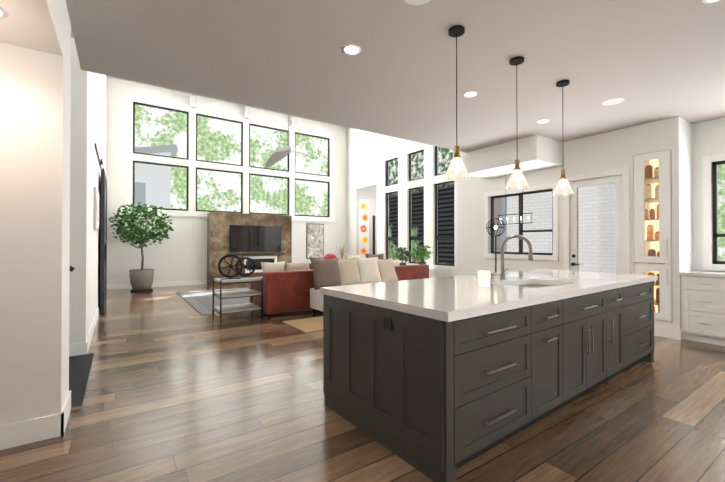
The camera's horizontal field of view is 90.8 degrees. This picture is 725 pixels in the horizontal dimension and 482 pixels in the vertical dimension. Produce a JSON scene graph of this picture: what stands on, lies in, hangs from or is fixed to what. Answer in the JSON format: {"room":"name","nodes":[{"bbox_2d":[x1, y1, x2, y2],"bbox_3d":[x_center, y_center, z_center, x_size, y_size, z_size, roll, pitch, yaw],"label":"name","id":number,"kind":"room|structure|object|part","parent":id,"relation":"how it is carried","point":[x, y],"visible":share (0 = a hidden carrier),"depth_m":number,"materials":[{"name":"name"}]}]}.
{"room":"open-plan kitchen","nodes":[
{"label":"open-plan kitchen","id":0,"kind":"room"},
{"bbox_2d":[0,0,62,55],"bbox_3d":[-2.403,-1.524,-1.368,4.870,0.450,5.950,0,0,-34],"label":"ceiling","id":1,"kind":"structure","parent":0,"point":[35,24],"depth_m":2.14,"materials":[{"name":"white paint"}]},
{"bbox_2d":[0,7,7,18],"label":"ceiling lights","id":2,"kind":"object","parent":1,"relation":"attached to","point":[3,13],"depth_m":2.00,"materials":[{"name":"white plastic"}]},
{"bbox_2d":[0,0,70,449],"bbox_3d":[-4.192,-0.206,1.268,4.885,3.050,0.465,0,0,-34],"label":"wall","id":3,"kind":"structure","parent":0,"point":[35,392],"depth_m":2.37,"materials":[{"name":"white paint"}]},
{"bbox_2d":[70,38,72,193],"bbox_3d":[-4.003,-1.664,3.805,1.380,6.000,0.135,0,0,-34],"label":"wall","id":4,"kind":"structure","parent":0,"point":[71,90],"depth_m":4.16,"materials":[{"name":"white paint"}]},
{"bbox_2d":[69,38,105,356],"bbox_3d":[-5.331,-1.641,7.153,0.165,6.000,7.165,0,0,-34],"label":"wall","id":5,"kind":"structure","parent":0,"point":[87,110],"depth_m":4.23,"materials":[{"name":"white paint"}]},
{"bbox_2d":[94,187,98,230],"bbox_3d":[-4.265,-0.491,5.732,0.032,0.640,0.900,0,0,-34],"label":"picture frame","id":6,"kind":"object","parent":5,"relation":"attached to","point":[96,210],"visible":1,"depth_m":5.39,"materials":[{"name":"silver metal"}]},
{"bbox_2d":[95,143,106,313],"bbox_3d":[-4.937,-0.111,6.785,0.106,2.895,3.100,0,0,-34],"label":"barn door","id":7,"kind":"structure","parent":5,"relation":"in","point":[103,274],"depth_m":6.59,"materials":[{"name":"grey"}]},
{"bbox_2d":[106,75,346,127],"bbox_3d":[-0.692,-4.725,9.701,10.680,0.199,8.200,0,0,-34],"label":"ceiling","id":8,"kind":"structure","parent":0,"point":[218,100],"depth_m":11.64,"materials":[{"name":"white paint"}]},
{"bbox_2d":[265,114,324,168],"bbox_3d":[-1.912,-3.331,9.559,1.731,2.588,1.731,0,0,-34],"label":"ceiling fan","id":9,"kind":"object","parent":8,"relation":"hanging from","point":[279,154],"visible":0.83,"depth_m":9.56,"materials":[{"name":"grey"}]},
{"bbox_2d":[106,77,376,289],"bbox_3d":[-2.870,-1.603,12.885,10.680,6.000,0.450,0,0,-34],"label":"wall","id":10,"kind":"structure","parent":0,"point":[178,257],"depth_m":11.23,"materials":[{"name":"white paint"}]},
{"bbox_2d":[133,102,328,216],"bbox_3d":[-4.018,-2.497,12.268,6.520,3.120,0.050,0,0,-34],"label":"window frames","id":11,"kind":"structure","parent":10,"relation":"in","point":[187,113],"depth_m":11.88,"materials":[{"name":"black metal"}]},
{"bbox_2d":[306,223,323,258],"bbox_3d":[-1.809,0.002,13.662,0.720,1.340,0.032,0,0,-34],"label":"picture","id":12,"kind":"object","parent":10,"relation":"attached to","point":[314,241],"visible":0.89,"depth_m":13.63,"materials":[{"name":"grey"}]},
{"bbox_2d":[359,199,368,257],"bbox_3d":[0.067,-0.504,14.942,0.500,2.470,0.029,0,0,-34],"label":"picture","id":13,"kind":"object","parent":10,"relation":"attached to","point":[363,227],"visible":0.96,"depth_m":14.92,"materials":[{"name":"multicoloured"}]},
{"bbox_2d":[373,215,374,253],"bbox_3d":[0.485,0.013,15.231,0.120,2.200,0.016,0,0,-34],"label":"window","id":14,"kind":"structure","parent":10,"relation":"in","point":[373,234],"depth_m":15.22,"materials":[{"name":"black"}]},
{"bbox_2d":[0,283,724,481],"bbox_3d":[-0.620,1.391,5.356,15.400,0.112,15.400,0,0,-34],"label":"floor","id":15,"kind":"structure","parent":0,"point":[179,388],"depth_m":2.66,"materials":[{"name":"brown wood"}]},
{"bbox_2d":[108,202,173,292],"bbox_3d":[-6.028,0.173,9.768,1.537,2.406,1.455,0,0,-34],"label":"ficus plant","id":16,"kind":"object","parent":15,"relation":"on","point":[141,280],"visible":1,"depth_m":9.56,"materials":[{"name":"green plant"}]},
{"bbox_2d":[177,287,248,314],"bbox_3d":[-2.090,1.367,9.254,4.450,0.012,3.600,0,0,-34],"label":"area rug","id":17,"kind":"object","parent":15,"relation":"on","point":[200,302],"visible":0.36,"depth_m":8.27,"materials":[{"name":"grey fabric"}]},
{"bbox_2d":[212,254,262,321],"bbox_3d":[-2.247,0.793,6.418,0.726,1.118,0.630,0,0,-34],"label":"cart","id":18,"kind":"object","parent":15,"relation":"on","point":[236,308],"visible":1,"depth_m":6.33,"materials":[{"name":"grey metal"}]},
{"bbox_2d":[207,212,291,284],"bbox_3d":[-3.719,0.242,12.075,2.760,2.300,0.506,0,0,-34],"label":"fireplace surround","id":19,"kind":"object","parent":15,"relation":"on","point":[258,239],"visible":0.79,"depth_m":11.83,"materials":[{"name":"brown stone"}]},
{"bbox_2d":[230,225,280,251],"bbox_3d":[-3.574,-0.074,12.024,1.720,0.870,0.056,0,0,-34],"label":"tv","id":20,"kind":"object","parent":19,"relation":"on","point":[243,238],"depth_m":11.98,"materials":[{"name":"black"}]},
{"bbox_2d":[283,316,322,332],"bbox_3d":[-0.729,1.344,5.827,0.850,0.012,0.900,0,0,-34],"label":"floor mat","id":21,"kind":"object","parent":15,"relation":"on","point":[309,325],"visible":0.57,"depth_m":5.72,"materials":[{"name":"beige fabric"}]},
{"bbox_2d":[324,245,345,259],"bbox_3d":[-1.018,0.749,12.405,1.262,1.290,0.500,0,0,-34],"label":"decorations","id":22,"kind":"object","parent":15,"relation":"on","point":[330,256],"visible":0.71,"depth_m":12.36,"materials":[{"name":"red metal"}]},
{"bbox_2d":[249,253,428,316],"bbox_3d":[-0.143,0.813,7.540,4.015,1.097,1.770,0,0,-34],"label":"sofa","id":23,"kind":"object","parent":15,"relation":"on","point":[289,287],"visible":0.77,"depth_m":6.69,"materials":[{"name":"red leather"}]},
{"bbox_3d":[-0.486,0.647,7.580,3.387,0.501,0.229,0,0,-34],"label":"pillow seat","id":24,"kind":"part","parent":23,"relation":"part of","materials":[{"name":"beige fabric"}]},
{"bbox_2d":[393,245,435,277],"bbox_3d":[1.428,0.742,10.037,1.356,1.273,0.628,0,0,-34],"label":"potted plants","id":25,"kind":"object","parent":15,"relation":"on","point":[422,251],"visible":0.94,"depth_m":10.06,"materials":[{"name":"green plant"}]},
{"bbox_2d":[323,282,653,481],"bbox_3d":[1.475,0.884,3.434,3.573,0.900,1.449,0,0,-34],"label":"kitchen island","id":26,"kind":"object","parent":15,"relation":"on","point":[440,379],"depth_m":2.33,"materials":[{"name":"grey paint"}]},
{"bbox_2d":[320,270,657,321],"bbox_3d":[1.472,0.409,3.456,3.604,0.050,1.484,0,0,-34],"label":"island countertop","id":27,"kind":"structure","parent":26,"relation":"on","point":[439,298],"depth_m":2.76,"materials":[{"name":"white stone"}]},
{"bbox_2d":[478,270,489,286],"bbox_3d":[1.019,0.314,2.994,0.100,0.127,0.100,0,0,-34],"label":"glass candle","id":28,"kind":"object","parent":27,"relation":"on","point":[483,276],"depth_m":2.95,"materials":[{"name":"white glass"}]},
{"bbox_2d":[496,234,532,277],"bbox_3d":[1.535,0.159,3.577,0.250,0.452,0.234,0,0,-34],"label":"faucet","id":29,"kind":"object","parent":27,"relation":"on","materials":[{"name":"silver metal"}]},
{"bbox_2d":[486,218,504,272],"bbox_3d":[2.410,0.471,6.454,0.332,1.766,0.332,0,0,-34],"label":"floor lamp","id":30,"kind":"object","parent":15,"relation":"on","point":[494,227],"visible":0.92,"depth_m":6.45,"materials":[{"name":"grey metal"}]},
{"bbox_2d":[680,270,724,345],"bbox_3d":[4.696,0.883,4.811,0.618,0.920,0.495,0,0,-34],"label":"base cabinet","id":31,"kind":"object","parent":15,"relation":"on","point":[703,306],"visible":1,"depth_m":4.65,"materials":[{"name":"white wood"}]},
{"bbox_2d":[66,0,724,178],"bbox_3d":[2.241,-1.671,2.696,7.380,0.700,7.450,0,0,-34],"label":"ceiling","id":32,"kind":"structure","parent":0,"point":[648,61],"depth_m":3.42,"materials":[{"name":"grey paint"}]},
{"bbox_2d":[342,44,360,54],"label":"ceiling lights","id":33,"kind":"object","parent":32,"relation":"attached to","point":[350,49],"depth_m":3.20,"materials":[{"name":"white plastic"}]},
{"bbox_2d":[404,0,429,4],"label":"ceiling lights","id":34,"kind":"object","parent":32,"relation":"attached to","point":[413,2],"depth_m":2.56,"materials":[{"name":"white plastic"}]},
{"bbox_2d":[444,25,469,180],"bbox_3d":[0.766,-1.112,2.905,0.206,1.215,0.206,0,0,-34],"label":"pendant light","id":35,"kind":"object","parent":32,"relation":"hanging from","point":[456,170],"visible":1,"depth_m":2.88,"materials":[{"name":"white glass"}]},
{"bbox_2d":[463,91,477,97],"label":"ceiling lights","id":36,"kind":"object","parent":32,"relation":"attached to","point":[468,94],"depth_m":4.16,"materials":[{"name":"white"}]},
{"bbox_2d":[498,213,532,224],"bbox_3d":[2.691,-0.799,6.333,0.023,0.996,0.670,0,0,-34],"label":"linear chandelier","id":37,"kind":"object","parent":32,"relation":"hanging from","point":[514,219],"visible":0.98,"depth_m":6.33,"materials":[{"name":"grey metal"}]},
{"bbox_2d":[506,56,528,189],"bbox_3d":[1.461,-1.109,3.377,0.206,1.215,0.206,0,0,-34],"label":"pendant light","id":38,"kind":"object","parent":32,"relation":"hanging from","point":[517,179],"visible":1,"depth_m":3.34,"materials":[{"name":"white glass"}]},
{"bbox_2d":[537,119,549,123],"label":"ceiling lights","id":39,"kind":"object","parent":32,"relation":"attached to","point":[544,120],"depth_m":5.08,"materials":[{"name":"white plastic"}]},
{"bbox_2d":[553,80,573,195],"bbox_3d":[2.164,-1.106,3.855,0.206,1.215,0.206,0,0,-34],"label":"pendant light","id":40,"kind":"object","parent":32,"relation":"hanging from","point":[563,187],"visible":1,"depth_m":3.82,"materials":[{"name":"white glass"}]},
{"bbox_2d":[602,98,624,105],"label":"ceiling lights","id":41,"kind":"object","parent":32,"relation":"attached to","point":[613,101],"depth_m":4.36,"materials":[{"name":"white plastic"}]},
{"bbox_2d":[702,0,719,2],"label":"ceiling lights","id":42,"kind":"object","parent":32,"relation":"attached to","point":[704,1],"depth_m":2.56,"materials":[{"name":"white"}]},
{"bbox_2d":[347,127,456,277],"bbox_3d":[1.329,-1.611,11.688,0.180,6.000,6.850,0,0,-34],"label":"wall","id":43,"kind":"structure","parent":0,"point":[369,154],"depth_m":11.76,"materials":[{"name":"white paint"}]},
{"bbox_2d":[386,146,454,265],"bbox_3d":[1.718,-1.040,11.120,0.050,3.490,3.120,0,0,-34],"label":"window frames","id":44,"kind":"structure","parent":43,"relation":"in","point":[422,238],"depth_m":11.28,"materials":[{"name":"black metal"}]},
{"bbox_2d":[457,116,688,339],"bbox_3d":[3.283,-1.646,6.514,0.165,6.000,3.905,0,0,-34],"label":"wall","id":45,"kind":"structure","parent":0,"point":[616,149],"depth_m":5.75,"materials":[{"name":"white paint"}]},
{"bbox_2d":[491,189,552,254],"bbox_3d":[3.047,-0.333,6.874,0.080,1.180,1.330,0,0,-34],"label":"window","id":46,"kind":"structure","parent":45,"relation":"in","point":[521,230],"depth_m":6.85,"materials":[{"name":"black metal"}]},
{"bbox_2d":[570,175,622,273],"bbox_3d":[3.744,0.169,5.742,0.105,2.352,0.772,0,0,-34],"label":"door","id":47,"kind":"structure","parent":45,"relation":"in","point":[574,213],"depth_m":5.75,"materials":[{"name":"white"}]},
{"bbox_2d":[484,153,724,273],"bbox_3d":[4.246,0.072,5.467,0.635,2.550,5.180,0,0,-34],"label":"trim","id":48,"kind":"structure","parent":45,"relation":"attached to","point":[707,211],"depth_m":5.40,"materials":[{"name":"white"}]},
{"bbox_2d":[634,149,671,321],"bbox_3d":[4.370,-0.074,5.262,0.642,2.390,0.430,0,0,-34],"label":"display cabinet","id":49,"kind":"object","parent":45,"relation":"in","point":[652,213],"visible":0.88,"depth_m":5.12,"materials":[{"name":"white wood"}]},
{"bbox_2d":[685,120,696,270],"bbox_3d":[4.606,-0.180,5.104,0.420,3.050,0.090,0,0,-34],"label":"wall","id":50,"kind":"structure","parent":0,"point":[689,144],"depth_m":5.14,"materials":[{"name":"white paint"}]},
{"bbox_2d":[693,117,724,271],"bbox_3d":[6.076,-0.191,3.473,0.150,3.050,4.440,0,0,-34],"label":"wall","id":51,"kind":"structure","parent":0,"point":[708,136],"depth_m":5.12,"materials":[{"name":"white paint"}]},
{"bbox_2d":[712,161,724,263],"bbox_3d":[5.473,-0.400,4.346,0.050,1.440,1.760,0,0,-34],"label":"window frames","id":52,"kind":"structure","parent":51,"relation":"in","point":[716,235],"depth_m":5.04,"materials":[{"name":"black metal"}]},
{"label":"outside","id":53,"kind":"structure","parent":0,"visible":0},
{"bbox_2d":[507,183,615,272],"bbox_3d":[4.576,-0.390,7.418,0.100,4.500,3.450,0,0,-34],"label":"brick wall","id":54,"kind":"structure","parent":53,"point":[538,206],"depth_m":7.39,"materials":[{"name":"white brick"}]},
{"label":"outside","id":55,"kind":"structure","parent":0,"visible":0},
{"bbox_2d":[135,144,177,208],"bbox_3d":[-11.636,-0.817,13.904,7.629,6.443,2.800,0,0,-34],"label":"house","id":56,"kind":"structure","parent":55,"point":[153,185],"depth_m":14.57,"materials":[{"name":"white paint"}]},
{"bbox_2d":[135,104,327,215],"bbox_3d":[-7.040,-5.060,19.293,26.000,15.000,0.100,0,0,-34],"label":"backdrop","id":57,"kind":"structure","parent":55,"point":[218,140],"depth_m":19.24,"materials":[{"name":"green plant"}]},
{"bbox_2d":[389,147,454,264],"bbox_3d":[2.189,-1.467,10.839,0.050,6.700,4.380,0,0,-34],"label":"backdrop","id":58,"kind":"structure","parent":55,"point":[446,252],"depth_m":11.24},
{"bbox_2d":[717,164,724,260],"bbox_3d":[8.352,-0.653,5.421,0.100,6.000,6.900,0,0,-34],"label":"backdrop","id":59,"kind":"structure","parent":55,"point":[721,209],"depth_m":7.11,"materials":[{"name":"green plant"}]}
]}

